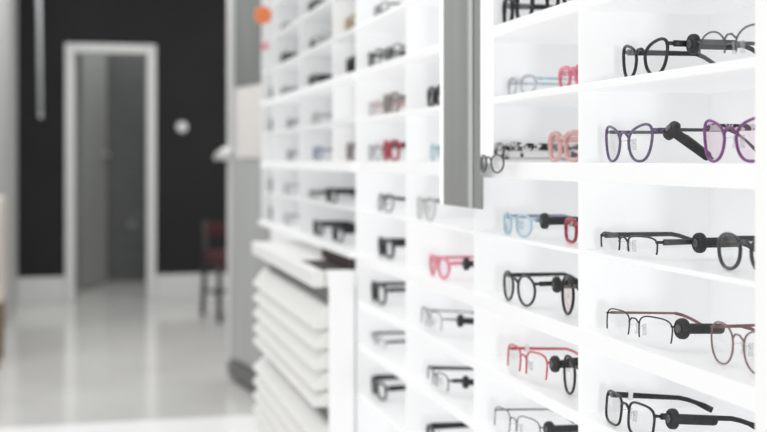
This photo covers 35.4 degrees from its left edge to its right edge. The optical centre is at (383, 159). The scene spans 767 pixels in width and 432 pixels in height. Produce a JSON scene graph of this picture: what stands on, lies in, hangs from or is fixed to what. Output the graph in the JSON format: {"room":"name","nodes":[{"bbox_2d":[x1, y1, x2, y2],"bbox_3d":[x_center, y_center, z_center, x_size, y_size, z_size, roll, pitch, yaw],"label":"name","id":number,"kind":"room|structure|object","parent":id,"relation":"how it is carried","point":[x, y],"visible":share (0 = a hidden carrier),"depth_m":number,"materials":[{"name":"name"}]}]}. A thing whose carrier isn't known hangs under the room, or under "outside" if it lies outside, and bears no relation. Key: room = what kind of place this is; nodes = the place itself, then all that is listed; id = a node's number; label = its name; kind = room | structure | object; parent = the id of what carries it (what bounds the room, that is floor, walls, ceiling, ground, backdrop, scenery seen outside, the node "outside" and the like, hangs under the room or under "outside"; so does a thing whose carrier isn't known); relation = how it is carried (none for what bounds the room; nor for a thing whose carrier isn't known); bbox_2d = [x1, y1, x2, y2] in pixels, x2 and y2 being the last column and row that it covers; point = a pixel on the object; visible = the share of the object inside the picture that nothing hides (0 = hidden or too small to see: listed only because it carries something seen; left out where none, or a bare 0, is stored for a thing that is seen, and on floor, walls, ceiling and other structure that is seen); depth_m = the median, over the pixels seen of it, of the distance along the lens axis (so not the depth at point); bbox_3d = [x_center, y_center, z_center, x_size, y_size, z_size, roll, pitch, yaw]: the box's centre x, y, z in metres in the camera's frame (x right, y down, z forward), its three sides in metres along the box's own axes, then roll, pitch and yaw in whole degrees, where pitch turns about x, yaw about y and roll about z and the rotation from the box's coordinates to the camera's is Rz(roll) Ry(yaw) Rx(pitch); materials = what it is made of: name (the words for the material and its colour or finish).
{"room":"shop","nodes":[
{"label":"shop","id":0,"kind":"room"},
{"bbox_2d":[0,0,17,329],"bbox_3d":[-3.232,-0.350,8.177,1.270,3.000,2.730,0,0,-14],"label":"wall","id":1,"kind":"structure","parent":0,"point":[8,8],"depth_m":8.52,"materials":[{"name":"grey paint"}]},
{"bbox_2d":[36,0,42,117],"bbox_3d":[-2.599,-1.079,9.040,0.064,1.524,0.036,0,0,-14],"label":"tube","id":2,"kind":"object","parent":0,"point":[38,2],"visible":1,"depth_m":9.03,"materials":[{"name":"metal"}]},
{"bbox_2d":[75,54,76,298],"bbox_3d":[-2.765,-0.150,10.256,0.278,2.600,0.719,0,0,-14],"label":"wall","id":3,"kind":"structure","parent":0,"point":[75,54],"depth_m":9.94,"materials":[{"name":"grey paint"}]},
{"bbox_2d":[65,43,155,301],"bbox_3d":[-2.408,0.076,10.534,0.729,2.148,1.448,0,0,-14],"label":"door","id":4,"kind":"structure","parent":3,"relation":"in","point":[93,154],"depth_m":10.67,"materials":[{"name":"paint"}]},
{"bbox_2d":[77,54,145,275],"bbox_3d":[-2.335,-0.150,11.476,2.200,2.600,0.100,0,0,-14],"label":"wall","id":5,"kind":"structure","parent":0,"point":[126,74],"depth_m":11.40,"materials":[{"name":"grey paint"}]},
{"bbox_2d":[77,274,145,281],"bbox_3d":[-2.078,1.120,11.477,1.700,0.060,0.019,0,0,-14],"label":"baseboard","id":6,"kind":"structure","parent":5,"relation":"attached to","point":[140,277],"depth_m":11.38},
{"bbox_2d":[126,219,137,230],"bbox_3d":[-2.389,0.617,11.400,0.108,0.108,0.019,0,0,-14],"label":"wall socket","id":7,"kind":"object","parent":5,"relation":"attached to","point":[131,224],"visible":1,"depth_m":11.39,"materials":[{"name":"grey plastic"}]},
{"bbox_2d":[18,0,226,277],"bbox_3d":[-2.162,-0.350,9.947,4.600,3.000,0.150,0,0,-14],"label":"wall","id":8,"kind":"structure","parent":0,"point":[189,37],"depth_m":9.94,"materials":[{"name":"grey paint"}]},
{"bbox_2d":[18,273,226,302],"bbox_3d":[-2.142,1.049,9.866,4.600,0.202,0.015,0,0,-14],"label":"baseboard","id":9,"kind":"structure","parent":8,"relation":"attached to","point":[168,286],"depth_m":9.93,"materials":[{"name":"white paint"}]},
{"bbox_2d":[176,121,187,132],"bbox_3d":[-1.673,-0.274,9.973,0.095,0.095,0.035,0,0,-14],"label":"light switch","id":10,"kind":"object","parent":8,"relation":"attached to","point":[181,127],"visible":1,"depth_m":9.96,"materials":[{"name":"white plastic"}]},
{"bbox_2d":[0,281,257,431],"bbox_3d":[-1.169,1.175,4.707,9.000,0.050,16.700,0,0,-14],"label":"floor","id":11,"kind":"structure","parent":0,"point":[110,353],"depth_m":6.65,"materials":[{"name":"grey tile"}]},
{"bbox_2d":[0,196,5,358],"bbox_3d":[-2.371,0.680,6.719,0.466,0.940,0.444,0,0,-14],"label":"base cabinet","id":12,"kind":"object","parent":11,"relation":"on","point":[2,198],"visible":1,"depth_m":6.85,"materials":[{"name":"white wood"}]},
{"bbox_2d":[200,221,226,322],"bbox_3d":[-1.061,0.801,8.767,0.460,0.704,0.510,0,0,-22],"label":"chair","id":13,"kind":"object","parent":11,"relation":"on","point":[216,259],"visible":0.38,"depth_m":8.80,"materials":[{"name":"red fabric"}]},
{"bbox_2d":[213,0,270,390],"bbox_3d":[-0.708,-0.160,6.052,0.102,2.580,0.799,0,0,-23],"label":"column","id":14,"kind":"structure","parent":11,"relation":"on","point":[242,153],"depth_m":6.08,"materials":[{"name":"paint"}]},
{"bbox_2d":[252,241,355,431],"bbox_3d":[-0.147,0.688,3.248,0.281,0.924,1.046,0,0,-14],"label":"base cabinet","id":15,"kind":"object","parent":11,"relation":"on","point":[305,381],"visible":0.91,"depth_m":2.94,"materials":[{"name":"white paint"}]},
{"bbox_2d":[252,241,355,287],"bbox_3d":[-0.159,0.272,3.257,0.262,0.039,1.023,0,0,-14],"label":"tray","id":16,"kind":"object","parent":15,"relation":"on","point":[307,262],"depth_m":3.07,"materials":[{"name":"paint"}]},
{"bbox_2d":[356,0,766,431],"bbox_3d":[0.240,0.176,1.933,0.197,1.948,1.737,0,0,-14],"label":"shelving","id":17,"kind":"object","parent":11,"relation":"on","point":[676,190],"visible":0.87,"depth_m":1.54,"materials":[{"name":"white paint"}]},
{"bbox_2d":[368,48,405,66],"bbox_3d":[0.047,-0.226,2.706,0.152,0.043,0.123,0,0,-14],"label":"eyeglasses","id":18,"kind":"object","parent":17,"relation":"on","point":[373,55],"visible":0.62,"depth_m":2.70,"materials":[{"name":"black plastic"}]},
{"bbox_2d":[368,99,405,115],"bbox_3d":[0.047,-0.115,2.704,0.152,0.038,0.128,0,0,-14],"label":"eyeglasses","id":19,"kind":"object","parent":17,"relation":"on","point":[371,107],"visible":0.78,"depth_m":2.69,"materials":[{"name":"white"}]},
{"bbox_2d":[368,143,405,160],"bbox_3d":[0.047,-0.017,2.703,0.152,0.040,0.129,0,0,-14],"label":"eyeglasses","id":20,"kind":"object","parent":17,"relation":"on","point":[371,150],"visible":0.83,"depth_m":2.67,"materials":[{"name":"grey plastic"}]},
{"bbox_2d":[374,1,400,16],"bbox_3d":[0.061,-0.326,2.649,0.151,0.036,0.132,0,0,-14],"label":"eyeglasses","id":21,"kind":"object","parent":17,"relation":"on","point":[378,11],"visible":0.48,"depth_m":2.62,"materials":[{"name":"grey plastic"}]},
{"bbox_2d":[371,374,405,400],"bbox_3d":[0.056,0.503,2.671,0.154,0.040,0.138,0,0,-14],"label":"eyeglasses","id":22,"kind":"object","parent":17,"relation":"on","point":[375,383],"visible":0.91,"depth_m":2.64,"materials":[{"name":"black plastic"}]},
{"bbox_2d":[371,280,405,304],"bbox_3d":[0.055,0.293,2.671,0.154,0.047,0.132,0,0,-14],"label":"eyeglasses","id":23,"kind":"object","parent":17,"relation":"on","point":[375,286],"visible":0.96,"depth_m":2.64,"materials":[{"name":"black plastic"}]},
{"bbox_2d":[371,331,405,347],"bbox_3d":[0.054,0.401,2.677,0.150,0.026,0.139,0,0,-14],"label":"eyeglasses","id":24,"kind":"object","parent":17,"relation":"on","point":[386,332],"visible":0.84,"depth_m":2.71,"materials":[{"name":"grey plastic"}]},
{"bbox_2d":[378,236,405,258],"bbox_3d":[0.072,0.188,2.605,0.154,0.043,0.134,0,0,-14],"label":"eyeglasses","id":25,"kind":"object","parent":17,"relation":"on","point":[382,242],"visible":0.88,"depth_m":2.58,"materials":[{"name":"black plastic"}]},
{"bbox_2d":[378,193,405,211],"bbox_3d":[0.070,0.092,2.618,0.150,0.040,0.135,0,0,-14],"label":"eyeglasses","id":26,"kind":"object","parent":17,"relation":"on","point":[392,197],"visible":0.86,"depth_m":2.60,"materials":[{"name":"black plastic"}]},
{"bbox_2d":[383,91,405,113],"bbox_3d":[0.083,-0.120,2.560,0.154,0.048,0.132,0,0,-14],"label":"eyeglasses","id":27,"kind":"object","parent":17,"relation":"on","point":[387,99],"visible":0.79,"depth_m":2.53,"materials":[{"name":"plastic"}]},
{"bbox_2d":[383,139,405,160],"bbox_3d":[0.083,-0.021,2.561,0.154,0.047,0.134,0,0,-14],"label":"eyeglasses","id":28,"kind":"object","parent":17,"relation":"on","point":[394,143],"visible":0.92,"depth_m":2.53,"materials":[{"name":"red plastic"}]},
{"bbox_2d":[385,43,405,60],"bbox_3d":[0.086,-0.224,2.556,0.150,0.040,0.135,0,0,-14],"label":"eyeglasses","id":29,"kind":"object","parent":17,"relation":"on","point":[399,53],"visible":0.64,"depth_m":2.55,"materials":[{"name":"white plastic"}]},
{"bbox_2d":[417,196,439,220],"bbox_3d":[0.145,0.089,2.245,0.151,0.045,0.127,0,0,-14],"label":"eyeglasses","id":30,"kind":"object","parent":17,"relation":"on","point":[429,202],"visible":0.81,"depth_m":2.21,"materials":[{"name":"white plastic"}]},
{"bbox_2d":[427,84,439,106],"bbox_3d":[0.167,-0.118,2.243,0.154,0.043,0.134,0,0,-14],"label":"eyeglasses","id":31,"kind":"object","parent":17,"relation":"on","point":[435,92],"visible":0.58,"depth_m":2.23,"materials":[{"name":"black plastic"}]},
{"bbox_2d":[430,143,439,161],"bbox_3d":[0.169,-0.014,2.234,0.151,0.035,0.123,0,0,-14],"label":"eyeglasses","id":32,"kind":"object","parent":17,"relation":"on","point":[434,146],"visible":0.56,"depth_m":2.23,"materials":[{"name":"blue plastic"}]},
{"bbox_2d":[421,306,473,331],"bbox_3d":[0.153,0.295,2.218,0.148,0.043,0.139,0,0,-14],"label":"eyeglasses","id":33,"kind":"object","parent":17,"relation":"on","point":[426,309],"visible":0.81,"depth_m":2.26,"materials":[{"name":"grey plastic"}]},
{"bbox_2d":[456,314,473,326],"bbox_3d":[0.160,0.286,2.142,0.062,0.023,0.023,0,0,-10],"label":"tag","id":34,"kind":"object","parent":33,"relation":"attached to","point":[460,320],"visible":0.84,"depth_m":2.14,"materials":[{"name":"black plastic"}]},
{"bbox_2d":[426,422,469,431],"bbox_3d":[0.163,0.503,2.174,0.154,0.040,0.138,0,0,-14],"label":"eyeglasses","id":35,"kind":"object","parent":17,"relation":"on","point":[444,425],"visible":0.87,"depth_m":2.23,"materials":[{"name":"black plastic"}]},
{"bbox_2d":[427,365,473,391],"bbox_3d":[0.163,0.395,2.176,0.150,0.037,0.138,0,0,-14],"label":"eyeglasses","id":36,"kind":"object","parent":17,"relation":"on","point":[432,368],"visible":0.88,"depth_m":2.22,"materials":[{"name":"black plastic"}]},
{"bbox_2d":[461,375,473,388],"bbox_3d":[0.167,0.388,2.099,0.062,0.023,0.023,0,0,-10],"label":"tag","id":37,"kind":"object","parent":36,"relation":"attached to","point":[466,381],"visible":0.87,"depth_m":2.09,"materials":[{"name":"black plastic"}]},
{"bbox_2d":[429,253,473,278],"bbox_3d":[0.166,0.190,2.160,0.152,0.040,0.127,0,0,-14],"label":"eyeglasses","id":38,"kind":"object","parent":17,"relation":"on","point":[436,259],"visible":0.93,"depth_m":2.15,"materials":[{"name":"plastic"}]},
{"bbox_2d":[462,257,473,270],"bbox_3d":[0.167,0.180,2.091,0.062,0.023,0.023,0,0,-14],"label":"tag","id":39,"kind":"object","parent":38,"relation":"attached to","point":[466,263],"visible":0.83,"depth_m":2.08,"materials":[{"name":"black plastic"}]},
{"bbox_2d":[440,0,492,208],"bbox_3d":[0.130,-0.463,1.916,0.022,1.075,0.214,0,0,-14],"label":"mirror panel","id":40,"kind":"object","parent":17,"relation":"attached to","point":[466,26],"visible":0.86,"depth_m":1.89,"materials":[{"name":"white paint"}]},
{"bbox_2d":[481,0,492,162],"bbox_3d":[0.156,-0.498,1.815,0.019,1.004,0.005,0,0,-14],"label":"light","id":41,"kind":"object","parent":40,"relation":"attached to","point":[486,5],"depth_m":1.81,"materials":[{"name":"white plastic"}]},
{"bbox_2d":[481,154,567,173],"bbox_3d":[0.224,0.005,1.777,0.149,0.029,0.108,0,0,-14],"label":"eyeglasses","id":42,"kind":"object","parent":17,"relation":"on","point":[497,162],"visible":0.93,"depth_m":1.73,"materials":[{"name":"grey plastic"}]},
{"bbox_2d":[502,0,554,22],"bbox_3d":[0.267,-0.228,1.818,0.154,0.047,0.132,0,0,-14],"label":"eyeglasses","id":43,"kind":"object","parent":17,"relation":"on","point":[514,4],"visible":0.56,"depth_m":1.85,"materials":[{"name":"black plastic"}]},
{"bbox_2d":[494,406,573,431],"bbox_3d":[0.257,0.393,1.794,0.148,0.043,0.139,0,0,-24],"label":"eyeglasses","id":44,"kind":"object","parent":17,"relation":"on","point":[495,409],"visible":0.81,"depth_m":1.81,"materials":[{"name":"black plastic"}]},
{"bbox_2d":[543,421,577,431],"bbox_3d":[0.256,0.382,1.715,0.062,0.023,0.023,0,0,-28],"label":"tag","id":45,"kind":"object","parent":44,"relation":"attached to","point":[549,426],"visible":0.84,"depth_m":1.71,"materials":[{"name":"black plastic"}]},
{"bbox_2d":[494,141,577,156],"bbox_3d":[0.257,-0.013,1.858,0.153,0.031,0.130,0,0,-14],"label":"eyeglasses","id":46,"kind":"object","parent":17,"relation":"on","point":[511,146],"visible":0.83,"depth_m":1.80,"materials":[{"name":"plastic"}]},
{"bbox_2d":[503,212,571,237],"bbox_3d":[0.262,0.095,1.775,0.151,0.035,0.123,0,0,-14],"label":"eyeglasses","id":47,"kind":"object","parent":17,"relation":"on","point":[516,217],"visible":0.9,"depth_m":1.77,"materials":[{"name":"blue plastic"}]},
{"bbox_2d":[539,213,577,228],"bbox_3d":[0.251,0.086,1.704,0.062,0.023,0.023,0,0,-14],"label":"tag","id":48,"kind":"object","parent":47,"relation":"attached to","point":[545,220],"visible":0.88,"depth_m":1.70,"materials":[{"name":"black plastic"}]},
{"bbox_2d":[503,270,576,306],"bbox_3d":[0.264,0.187,1.768,0.152,0.046,0.136,0,0,-14],"label":"eyeglasses","id":49,"kind":"object","parent":17,"relation":"on","point":[507,273],"visible":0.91,"depth_m":1.77,"materials":[{"name":"black plastic"}]},
{"bbox_2d":[551,276,570,292],"bbox_3d":[0.267,0.175,1.694,0.062,0.023,0.023,0,0,-14],"label":"tag","id":50,"kind":"object","parent":49,"relation":"attached to","point":[556,281],"visible":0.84,"depth_m":1.68,"materials":[{"name":"black plastic"}]},
{"bbox_2d":[507,74,573,94],"bbox_3d":[0.273,-0.112,1.823,0.151,0.031,0.125,0,0,-14],"label":"eyeglasses","id":51,"kind":"object","parent":17,"relation":"on","point":[517,81],"visible":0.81,"depth_m":1.80,"materials":[{"name":"white"}]},
{"bbox_2d":[507,343,577,379],"bbox_3d":[0.269,0.293,1.748,0.149,0.046,0.137,0,0,-19],"label":"eyeglasses","id":52,"kind":"object","parent":17,"relation":"on","point":[526,348],"visible":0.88,"depth_m":1.78,"materials":[{"name":"red plastic"}]},
{"bbox_2d":[549,355,577,372],"bbox_3d":[0.259,0.282,1.668,0.062,0.023,0.023,0,0,-23],"label":"tag","id":53,"kind":"object","parent":52,"relation":"attached to","point":[555,364],"visible":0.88,"depth_m":1.66,"materials":[{"name":"black plastic"}]},
{"bbox_2d":[545,0,566,8],"bbox_3d":[0.311,-0.224,1.643,0.154,0.040,0.138,0,0,-14],"label":"eyeglasses","id":54,"kind":"object","parent":17,"relation":"on","point":[546,1],"visible":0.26,"depth_m":1.68,"materials":[{"name":"black plastic"}]},
{"bbox_2d":[548,130,577,161],"bbox_3d":[0.315,-0.019,1.651,0.153,0.043,0.128,0,0,-14],"label":"eyeglasses","id":55,"kind":"object","parent":17,"relation":"on","point":[555,136],"visible":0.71,"depth_m":1.64,"materials":[{"name":"pink plastic"}]},
{"bbox_2d":[558,64,577,86],"bbox_3d":[0.323,-0.112,1.620,0.152,0.032,0.126,0,0,-14],"label":"eyeglasses","id":56,"kind":"object","parent":17,"relation":"on","point":[569,72],"visible":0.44,"depth_m":1.61,"materials":[{"name":"pink plastic"}]},
{"bbox_2d":[561,275,577,314],"bbox_3d":[0.326,0.183,1.605,0.153,0.054,0.130,0,0,-14],"label":"eyeglasses","id":57,"kind":"object","parent":17,"relation":"on","point":[573,282],"visible":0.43,"depth_m":1.63,"materials":[{"name":"black plastic"}]},
{"bbox_2d":[563,354,577,394],"bbox_3d":[0.328,0.290,1.602,0.152,0.054,0.127,0,0,-14],"label":"eyeglasses","id":58,"kind":"object","parent":17,"relation":"on","point":[573,360],"visible":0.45,"depth_m":1.62,"materials":[{"name":"black plastic"}]},
{"bbox_2d":[564,217,577,242],"bbox_3d":[0.329,0.094,1.597,0.152,0.035,0.126,0,0,-14],"label":"eyeglasses","id":59,"kind":"object","parent":17,"relation":"on","point":[570,221],"visible":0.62,"depth_m":1.62,"materials":[{"name":"plastic"}]},
{"bbox_2d":[600,231,754,254],"bbox_3d":[0.350,0.099,1.421,0.150,0.026,0.139,0,0,-18],"label":"eyeglasses","id":60,"kind":"object","parent":17,"relation":"on","point":[685,240],"visible":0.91,"depth_m":1.44,"materials":[{"name":"black plastic"}]},
{"bbox_2d":[692,232,737,252],"bbox_3d":[0.377,0.093,1.353,0.062,0.023,0.023,0,0,-18],"label":"tag","id":61,"kind":"object","parent":60,"relation":"attached to","point":[700,243],"visible":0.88,"depth_m":1.34,"materials":[{"name":"black plastic"}]},
{"bbox_2d":[605,389,754,431],"bbox_3d":[0.352,0.296,1.418,0.150,0.040,0.135,0,0,-14],"label":"eyeglasses","id":62,"kind":"object","parent":17,"relation":"on","point":[629,395],"visible":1,"depth_m":1.46,"materials":[{"name":"black plastic"}]},
{"bbox_2d":[665,408,717,429],"bbox_3d":[0.345,0.288,1.340,0.062,0.023,0.023,0,0,-10],"label":"tag","id":63,"kind":"object","parent":62,"relation":"attached to","point":[673,418],"visible":1,"depth_m":1.34,"materials":[{"name":"black plastic"}]},
{"bbox_2d":[605,123,754,162],"bbox_3d":[0.351,-0.019,1.415,0.150,0.045,0.130,0,0,-14],"label":"eyeglasses","id":64,"kind":"object","parent":17,"relation":"on","point":[652,131],"visible":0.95,"depth_m":1.38,"materials":[{"name":"purple plastic"}]},
{"bbox_2d":[663,121,710,160],"bbox_3d":[0.340,-0.021,1.337,0.056,0.044,0.023,0,0,-4],"label":"tag","id":65,"kind":"object","parent":64,"relation":"attached to","point":[672,130],"visible":0.96,"depth_m":1.34,"materials":[{"name":"black plastic"}]},
{"bbox_2d":[606,308,754,343],"bbox_3d":[0.355,0.193,1.402,0.148,0.035,0.139,0,0,-22],"label":"eyeglasses","id":66,"kind":"object","parent":17,"relation":"on","point":[619,311],"visible":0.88,"depth_m":1.44,"materials":[{"name":"brown plastic"}]},
{"bbox_2d":[674,318,724,338],"bbox_3d":[0.348,0.184,1.321,0.062,0.023,0.023,0,0,-26],"label":"tag","id":67,"kind":"object","parent":66,"relation":"attached to","point":[683,328],"visible":0.97,"depth_m":1.31,"materials":[{"name":"black plastic"}]},
{"bbox_2d":[622,37,754,76],"bbox_3d":[0.372,-0.118,1.423,0.152,0.043,0.123,0,0,-14],"label":"eyeglasses","id":68,"kind":"object","parent":17,"relation":"on","point":[632,51],"visible":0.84,"depth_m":1.42,"materials":[{"name":"black plastic"}]},
{"bbox_2d":[686,34,737,53],"bbox_3d":[0.372,-0.130,1.356,0.062,0.023,0.023,0,0,-14],"label":"tag","id":69,"kind":"object","parent":68,"relation":"attached to","point":[692,44],"visible":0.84,"depth_m":1.35,"materials":[{"name":"black plastic"}]},
{"bbox_2d":[698,23,754,57],"bbox_3d":[0.418,-0.115,1.226,0.150,0.037,0.136,0,0,-18],"label":"eyeglasses","id":70,"kind":"object","parent":17,"relation":"on","point":[711,42],"visible":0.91,"depth_m":1.26,"materials":[{"name":"white plastic"}]},
{"bbox_2d":[703,117,754,162],"bbox_3d":[0.421,-0.020,1.228,0.152,0.046,0.130,0,0,-14],"label":"eyeglasses","id":71,"kind":"object","parent":17,"relation":"on","point":[716,126],"visible":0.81,"depth_m":1.24,"materials":[{"name":"purple plastic"}]},
{"bbox_2d":[710,321,754,373],"bbox_3d":[0.425,0.188,1.215,0.150,0.044,0.134,0,0,-14],"label":"eyeglasses","id":72,"kind":"object","parent":17,"relation":"on","point":[724,325],"visible":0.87,"depth_m":1.23,"materials":[{"name":"brown plastic"}]},
{"bbox_2d":[717,232,754,269],"bbox_3d":[0.428,0.092,1.200,0.151,0.039,0.131,0,0,-14],"label":"eyeglasses","id":73,"kind":"object","parent":17,"relation":"on","point":[726,236],"visible":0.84,"depth_m":1.21,"materials":[{"name":"black plastic"}]},
{"bbox_2d":[271,229,301,240],"bbox_3d":[0.246,-0.150,2.534,0.100,2.600,5.800,0,0,-14],"label":"wall","id":74,"kind":"structure","parent":0,"point":[275,235],"depth_m":5.07,"materials":[{"name":"grey paint"}]},
{"bbox_2d":[258,0,355,257],"bbox_3d":[-0.157,-0.274,3.504,0.209,1.048,1.502,0,0,-14],"label":"shelving","id":75,"kind":"object","parent":74,"relation":"attached to","point":[336,95],"visible":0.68,"depth_m":3.49,"materials":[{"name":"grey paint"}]},
{"bbox_2d":[254,6,271,40],"bbox_3d":[-0.406,-0.460,4.043,0.060,0.117,0.016,0,0,-14],"label":"marker","id":76,"kind":"object","parent":75,"relation":"attached to","point":[262,14],"visible":1,"depth_m":4.04,"materials":[{"name":"plastic"}]},
{"bbox_2d":[261,42,268,71],"bbox_3d":[-0.400,-0.347,4.045,0.026,0.100,0.016,0,0,-14],"label":"marker","id":77,"kind":"object","parent":75,"relation":"attached to","point":[264,45],"visible":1,"depth_m":4.04,"materials":[{"name":"plastic"}]},
{"bbox_2d":[281,21,292,29],"bbox_3d":[-0.256,-0.429,3.926,0.151,0.036,0.132,0,0,-14],"label":"eyeglasses","id":78,"kind":"object","parent":75,"relation":"on","point":[288,23],"visible":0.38,"depth_m":3.89,"materials":[{"name":"grey plastic"}]},
{"bbox_2d":[281,51,298,62],"bbox_3d":[-0.256,-0.329,3.925,0.154,0.043,0.134,0,0,-14],"label":"eyeglasses","id":79,"kind":"object","parent":75,"relation":"on","point":[283,57],"visible":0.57,"depth_m":3.88,"materials":[{"name":"black plastic"}]},
{"bbox_2d":[281,86,298,94],"bbox_3d":[-0.256,-0.222,3.926,0.151,0.036,0.132,0,0,-14],"label":"eyeglasses","id":80,"kind":"object","parent":75,"relation":"on","point":[288,89],"visible":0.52,"depth_m":3.90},
{"bbox_2d":[284,213,298,225],"bbox_3d":[-0.242,0.190,3.870,0.152,0.040,0.129,0,0,-14],"label":"eyeglasses","id":81,"kind":"object","parent":75,"relation":"on","point":[285,214],"visible":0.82,"depth_m":3.84,"materials":[{"name":"grey plastic"}]},
{"bbox_2d":[284,182,298,194],"bbox_3d":[-0.242,0.092,3.870,0.152,0.040,0.129,0,0,-14],"label":"eyeglasses","id":82,"kind":"object","parent":75,"relation":"on","point":[285,184],"visible":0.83,"depth_m":3.84,"materials":[{"name":"grey plastic"}]},
{"bbox_2d":[287,118,298,128],"bbox_3d":[-0.228,-0.114,3.811,0.151,0.036,0.132,0,0,-14],"label":"eyeglasses","id":83,"kind":"object","parent":75,"relation":"on","point":[294,121],"visible":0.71,"depth_m":3.78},
{"bbox_2d":[287,149,298,160],"bbox_3d":[-0.228,-0.015,3.811,0.151,0.036,0.132,0,0,-14],"label":"eyeglasses","id":84,"kind":"object","parent":75,"relation":"on","point":[291,150],"visible":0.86,"depth_m":3.78,"materials":[{"name":"grey plastic"}]},
{"bbox_2d":[308,0,325,10],"bbox_3d":[-0.133,-0.433,3.431,0.154,0.043,0.134,0,0,-14],"label":"eyeglasses","id":85,"kind":"object","parent":75,"relation":"on","point":[311,5],"visible":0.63,"depth_m":3.40,"materials":[{"name":"black plastic"}]},
{"bbox_2d":[310,36,325,47],"bbox_3d":[-0.132,-0.328,3.432,0.150,0.040,0.135,0,0,-14],"label":"eyeglasses","id":86,"kind":"object","parent":75,"relation":"on","point":[312,43],"visible":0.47,"depth_m":3.42,"materials":[{"name":"white plastic"}]},
{"bbox_2d":[309,73,332,85],"bbox_3d":[-0.132,-0.224,3.429,0.154,0.040,0.138,0,0,-14],"label":"eyeglasses","id":87,"kind":"object","parent":75,"relation":"on","point":[322,77],"visible":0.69,"depth_m":3.37,"materials":[{"name":"black plastic"}]},
{"bbox_2d":[312,111,332,124],"bbox_3d":[-0.122,-0.116,3.387,0.152,0.040,0.129,0,0,-14],"label":"eyeglasses","id":88,"kind":"object","parent":75,"relation":"on","point":[315,115],"visible":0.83,"depth_m":3.37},
{"bbox_2d":[313,146,332,160],"bbox_3d":[-0.117,-0.018,3.366,0.152,0.042,0.129,0,0,-14],"label":"eyeglasses","id":89,"kind":"object","parent":75,"relation":"on","point":[315,150],"visible":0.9,"depth_m":3.33,"materials":[{"name":"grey plastic"}]},
{"bbox_2d":[318,31,332,44],"bbox_3d":[-0.100,-0.328,3.298,0.152,0.040,0.129,0,0,-14],"label":"eyeglasses","id":90,"kind":"object","parent":75,"relation":"on","point":[321,38],"visible":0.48,"depth_m":3.27,"materials":[{"name":"grey plastic"}]},
{"bbox_2d":[309,190,355,198],"bbox_3d":[-0.132,0.099,3.428,0.150,0.026,0.139,0,0,-14],"label":"eyeglasses","id":91,"kind":"object","parent":75,"relation":"on","point":[310,191],"visible":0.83,"depth_m":3.45,"materials":[{"name":"white plastic"}]},
{"bbox_2d":[313,219,355,235],"bbox_3d":[-0.116,0.188,3.361,0.154,0.043,0.134,0,0,-14],"label":"eyeglasses","id":92,"kind":"object","parent":75,"relation":"on","point":[316,223],"visible":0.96,"depth_m":3.31,"materials":[{"name":"black plastic"}]},
{"bbox_2d":[326,187,355,202],"bbox_3d":[-0.070,0.092,3.179,0.154,0.040,0.138,0,0,-14],"label":"eyeglasses","id":93,"kind":"object","parent":75,"relation":"on","point":[329,191],"visible":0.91,"depth_m":3.12,"materials":[{"name":"black plastic"}]},
{"bbox_2d":[332,225,355,242],"bbox_3d":[-0.051,0.190,3.100,0.154,0.040,0.138,0,0,-14],"label":"eyeglasses","id":94,"kind":"object","parent":75,"relation":"on","point":[345,229],"visible":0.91,"depth_m":3.07,"materials":[{"name":"black plastic"}]},
{"bbox_2d":[345,13,355,30],"bbox_3d":[-0.014,-0.331,2.960,0.153,0.047,0.130,0,0,-14],"label":"eyeglasses","id":95,"kind":"object","parent":75,"relation":"on","point":[348,20],"visible":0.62,"depth_m":2.93,"materials":[{"name":"beige plastic"}]},
{"bbox_2d":[346,141,355,160],"bbox_3d":[-0.010,-0.021,2.944,0.154,0.048,0.132,0,0,-14],"label":"eyeglasses","id":96,"kind":"object","parent":75,"relation":"on","point":[349,146],"visible":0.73,"depth_m":2.93,"materials":[{"name":"brown plastic"}]},
{"bbox_2d":[346,55,355,72],"bbox_3d":[-0.009,-0.229,2.945,0.154,0.049,0.132,0,0,-14],"label":"eyeglasses","id":97,"kind":"object","parent":75,"relation":"on","point":[350,62],"visible":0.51,"depth_m":2.91,"materials":[{"name":"plastic"}]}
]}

